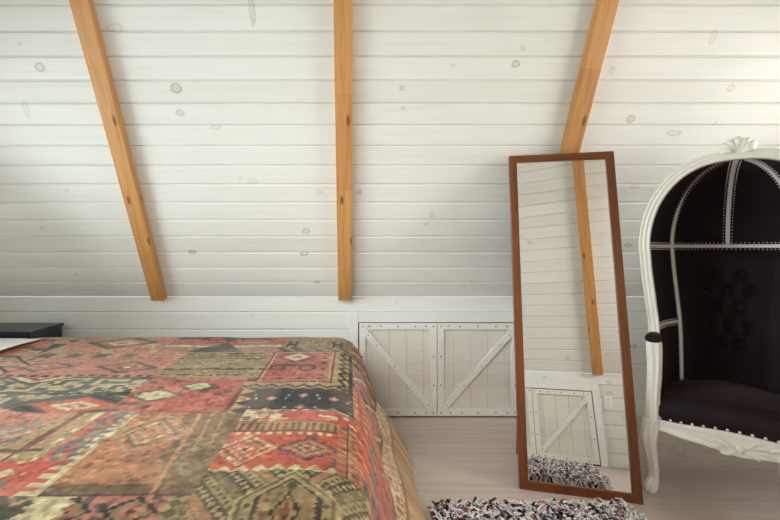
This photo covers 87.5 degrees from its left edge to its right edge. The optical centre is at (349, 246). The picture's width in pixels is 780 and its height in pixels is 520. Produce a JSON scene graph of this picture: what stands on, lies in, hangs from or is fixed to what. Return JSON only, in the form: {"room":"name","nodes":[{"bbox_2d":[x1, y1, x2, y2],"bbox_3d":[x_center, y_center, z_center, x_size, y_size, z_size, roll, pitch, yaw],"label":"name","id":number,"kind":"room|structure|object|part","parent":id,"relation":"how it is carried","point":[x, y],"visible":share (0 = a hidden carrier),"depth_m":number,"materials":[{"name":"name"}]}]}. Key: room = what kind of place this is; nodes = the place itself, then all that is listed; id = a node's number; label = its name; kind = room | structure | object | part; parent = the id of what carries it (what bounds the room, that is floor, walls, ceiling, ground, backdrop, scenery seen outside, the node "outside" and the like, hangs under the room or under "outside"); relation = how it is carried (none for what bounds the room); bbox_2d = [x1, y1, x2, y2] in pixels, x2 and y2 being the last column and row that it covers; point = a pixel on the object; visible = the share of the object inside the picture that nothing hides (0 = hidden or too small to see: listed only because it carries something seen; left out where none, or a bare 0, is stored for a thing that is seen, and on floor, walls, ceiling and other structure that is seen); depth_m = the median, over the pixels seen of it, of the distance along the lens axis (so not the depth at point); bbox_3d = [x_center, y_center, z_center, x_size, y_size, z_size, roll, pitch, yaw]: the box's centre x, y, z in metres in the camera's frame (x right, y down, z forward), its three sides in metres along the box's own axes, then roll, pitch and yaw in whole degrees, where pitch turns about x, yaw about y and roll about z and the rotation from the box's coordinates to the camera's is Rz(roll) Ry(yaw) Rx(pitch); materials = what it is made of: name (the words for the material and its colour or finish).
{"room":"bedroom","nodes":[
{"label":"bedroom","id":0,"kind":"room"},
{"bbox_2d":[0,296,647,415],"bbox_3d":[0.300,0.776,2.894,5.800,0.847,0.070,0,0,0],"label":"wall","id":1,"kind":"structure","parent":0,"point":[81,316],"depth_m":2.86,"materials":[{"name":"white wood"}]},
{"bbox_2d":[349,312,357,348],"bbox_3d":[0.025,0.828,2.848,0.062,0.744,0.022,0,0,0],"label":"trim","id":2,"kind":"structure","parent":1,"relation":"attached to","point":[353,316],"depth_m":2.84,"materials":[{"name":"white wood"}]},
{"bbox_2d":[359,322,436,415],"bbox_3d":[0.337,0.862,2.865,0.548,0.653,0.044,0,0,0],"label":"door","id":3,"kind":"structure","parent":1,"relation":"in","point":[399,358],"depth_m":2.86,"materials":[{"name":"white wood"}]},
{"bbox_3d":[0.338,0.558,2.852,0.547,0.046,0.014,0,0,0],"label":"rail","id":4,"kind":"part","parent":3,"relation":"part of","materials":[{"name":"white wood"}]},
{"bbox_3d":[0.338,1.165,2.852,0.547,0.046,0.014,0,0,0],"label":"rail","id":5,"kind":"part","parent":3,"relation":"part of","materials":[{"name":"white wood"}]},
{"bbox_2d":[358,312,513,321],"bbox_3d":[0.624,0.492,2.848,1.136,0.072,0.022,0,0,0],"label":"trim","id":6,"kind":"structure","parent":1,"relation":"attached to","point":[362,316],"depth_m":2.84,"materials":[{"name":"white wood"}]},
{"bbox_2d":[436,322,516,415],"bbox_3d":[0.900,0.862,2.865,0.570,0.653,0.044,0,0,0],"label":"door","id":7,"kind":"structure","parent":1,"relation":"in","point":[476,360],"depth_m":2.86,"materials":[{"name":"white wood"}]},
{"bbox_3d":[0.899,0.558,2.852,0.569,0.046,0.014,0,0,0],"label":"rail","id":8,"kind":"part","parent":7,"relation":"part of","materials":[{"name":"white wood"}]},
{"bbox_3d":[0.899,1.165,2.852,0.569,0.046,0.014,0,0,0],"label":"rail","id":9,"kind":"part","parent":7,"relation":"part of","materials":[{"name":"white wood"}]},
{"bbox_2d":[0,0,779,295],"bbox_3d":[0.300,-1.245,2.046,5.800,3.188,1.679,0,0,0],"label":"ceiling","id":10,"kind":"structure","parent":0,"point":[227,107],"depth_m":2.32,"materials":[{"name":"white wood"}]},
{"bbox_2d":[69,0,166,300],"bbox_3d":[-1.335,-1.201,2.021,0.094,3.146,1.669,0,0,0],"label":"ceiling beam","id":11,"kind":"structure","parent":10,"relation":"attached to","point":[83,11],"depth_m":2.30,"materials":[{"name":"brown wood"}]},
{"bbox_2d":[333,0,351,300],"bbox_3d":[-0.035,-1.201,2.021,0.094,3.146,1.669,0,0,0],"label":"ceiling beam","id":12,"kind":"structure","parent":10,"relation":"attached to","point":[342,9],"depth_m":2.30,"materials":[{"name":"brown wood"}]},
{"bbox_2d":[559,0,619,153],"bbox_3d":[1.278,-1.201,2.021,0.094,3.146,1.669,0,0,0],"label":"ceiling beam","id":13,"kind":"structure","parent":10,"relation":"attached to","point":[604,12],"depth_m":2.15,"materials":[{"name":"brown wood"}]},
{"bbox_2d":[388,416,779,519],"bbox_3d":[0.300,1.230,1.204,6.000,0.060,3.509,0,0,0],"label":"floor","id":14,"kind":"structure","parent":0,"point":[453,458],"depth_m":2.15,"materials":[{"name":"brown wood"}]},
{"bbox_2d":[0,338,38,349],"bbox_3d":[-1.258,0.866,1.655,2.405,0.669,1.590,0,0,0],"label":"bed","id":15,"kind":"object","parent":14,"relation":"on","point":[5,343],"visible":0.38,"depth_m":2.28,"materials":[{"name":"white fabric"}]},
{"bbox_2d":[375,403,426,519],"bbox_3d":[-0.753,0.872,1.615,2.173,0.624,2.014,0,0,0],"label":"bedspread","id":16,"kind":"object","parent":15,"relation":"on","point":[396,462],"visible":0.12,"depth_m":1.79,"materials":[{"name":"beige fabric"}]},
{"bbox_2d":[0,337,396,519],"bbox_3d":[-0.876,0.724,1.647,2.061,0.359,2.084,0,0,0],"label":"quilt","id":17,"kind":"object","parent":16,"relation":"on","point":[92,428],"visible":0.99,"depth_m":1.23,"materials":[{"name":"fabric"}]},
{"bbox_2d":[0,323,63,338],"bbox_3d":[-2.200,0.863,2.651,0.430,0.675,0.318,0,0,0],"label":"nightstand","id":18,"kind":"object","parent":14,"relation":"on","point":[7,330],"visible":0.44,"depth_m":2.64,"materials":[{"name":"grey paint"}]},
{"bbox_2d":[427,497,646,519],"bbox_3d":[0.800,1.167,1.020,0.972,0.066,1.668,0,0,0],"label":"rug","id":19,"kind":"object","parent":14,"relation":"on","point":[563,509],"visible":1,"depth_m":1.76,"materials":[{"name":"multicoloured fabric"}]},
{"bbox_2d":[508,151,642,504],"bbox_3d":[1.146,0.340,2.126,0.540,1.731,0.371,0,0,13],"label":"mirror","id":20,"kind":"object","parent":14,"relation":"on","point":[577,435],"visible":1,"depth_m":2.10,"materials":[{"name":"red wood"}]},
{"bbox_3d":[0.965,0.638,2.296,0.026,1.120,0.120,0,0,13],"label":"leg","id":21,"kind":"part","parent":20,"relation":"part of","materials":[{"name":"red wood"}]},
{"bbox_3d":[1.185,-0.503,2.289,0.538,0.041,0.030,0,-11,13],"label":"frame rail","id":22,"kind":"part","parent":20,"relation":"part of","materials":[{"name":"red wood"}]},
{"bbox_3d":[1.108,1.183,1.963,0.538,0.041,0.030,0,-11,13],"label":"frame rail","id":23,"kind":"part","parent":20,"relation":"part of","materials":[{"name":"red wood"}]},
{"bbox_2d":[639,136,779,493],"bbox_3d":[1.921,0.351,2.016,0.736,1.704,0.690,0,0,43],"label":"armchair","id":24,"kind":"object","parent":14,"relation":"on","point":[709,235],"visible":1,"depth_m":2.11,"materials":[{"name":"black fabric"}]},
{"bbox_3d":[1.483,1.022,2.003,0.078,0.359,0.080,0,0,40],"label":"leg","id":25,"kind":"part","parent":24,"relation":"part of","materials":[{"name":"beige paint"}]},
{"bbox_3d":[1.517,0.447,2.021,0.070,0.045,0.136,0,0,40],"label":"armrest","id":26,"kind":"part","parent":24,"relation":"part of","materials":[{"name":"black fabric"}]},
{"bbox_3d":[1.497,0.660,1.998,0.071,0.396,0.070,0,0,40],"label":"arm post","id":27,"kind":"part","parent":24,"relation":"part of","materials":[{"name":"beige paint"}]},
{"bbox_3d":[1.815,0.371,2.253,0.024,0.705,0.064,0,0,-6],"label":"nail trim","id":28,"kind":"part","parent":24,"relation":"part of","materials":[{"name":"silver metal"}]},
{"bbox_3d":[1.914,1.028,2.364,0.052,0.349,0.082,0,0,40],"label":"leg","id":29,"kind":"part","parent":24,"relation":"part of","materials":[{"name":"beige paint"}]},
{"bbox_3d":[1.849,0.371,2.265,0.024,0.706,0.064,0,0,-6],"label":"nail trim","id":30,"kind":"part","parent":24,"relation":"part of","materials":[{"name":"silver metal"}]},
{"bbox_3d":[1.775,-0.211,2.104,0.011,0.388,0.365,0,0,8],"label":"nail trim","id":31,"kind":"part","parent":24,"relation":"part of","materials":[{"name":"silver metal"}]},
{"bbox_3d":[1.810,-0.213,2.108,0.010,0.387,0.380,0,0,7],"label":"nail trim","id":32,"kind":"part","parent":24,"relation":"part of","materials":[{"name":"silver metal"}]},
{"bbox_3d":[1.953,0.013,2.072,0.662,0.007,0.499,0,0,40],"label":"nail trim","id":33,"kind":"part","parent":24,"relation":"part of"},
{"bbox_3d":[1.953,-0.023,2.073,0.665,0.007,0.500,0,0,40],"label":"nail trim","id":34,"kind":"part","parent":24,"relation":"part of","materials":[{"name":"silver metal"}]},
{"bbox_3d":[1.875,0.799,1.979,0.584,0.198,0.553,0,0,40],"label":"seat","id":35,"kind":"part","parent":24,"relation":"part of","materials":[{"name":"black fabric"}]},
{"bbox_3d":[1.950,-0.212,2.097,0.007,0.389,0.462,0,0,40],"label":"nail trim","id":36,"kind":"part","parent":24,"relation":"part of","materials":[{"name":"silver metal"}]},
{"bbox_3d":[2.056,0.390,2.198,0.454,0.748,0.210,0,0,40],"label":"panel","id":37,"kind":"part","parent":24,"relation":"part of","materials":[{"name":"black fabric"}]},
{"bbox_3d":[1.977,-0.212,2.075,0.007,0.389,0.462,0,0,40],"label":"nail trim","id":38,"kind":"part","parent":24,"relation":"part of","materials":[{"name":"silver metal"}]},
{"bbox_3d":[2.015,-0.213,1.939,0.380,0.387,0.010,0,0,-18],"label":"nail trim","id":39,"kind":"part","parent":24,"relation":"part of","materials":[{"name":"silver metal"}]}
]}

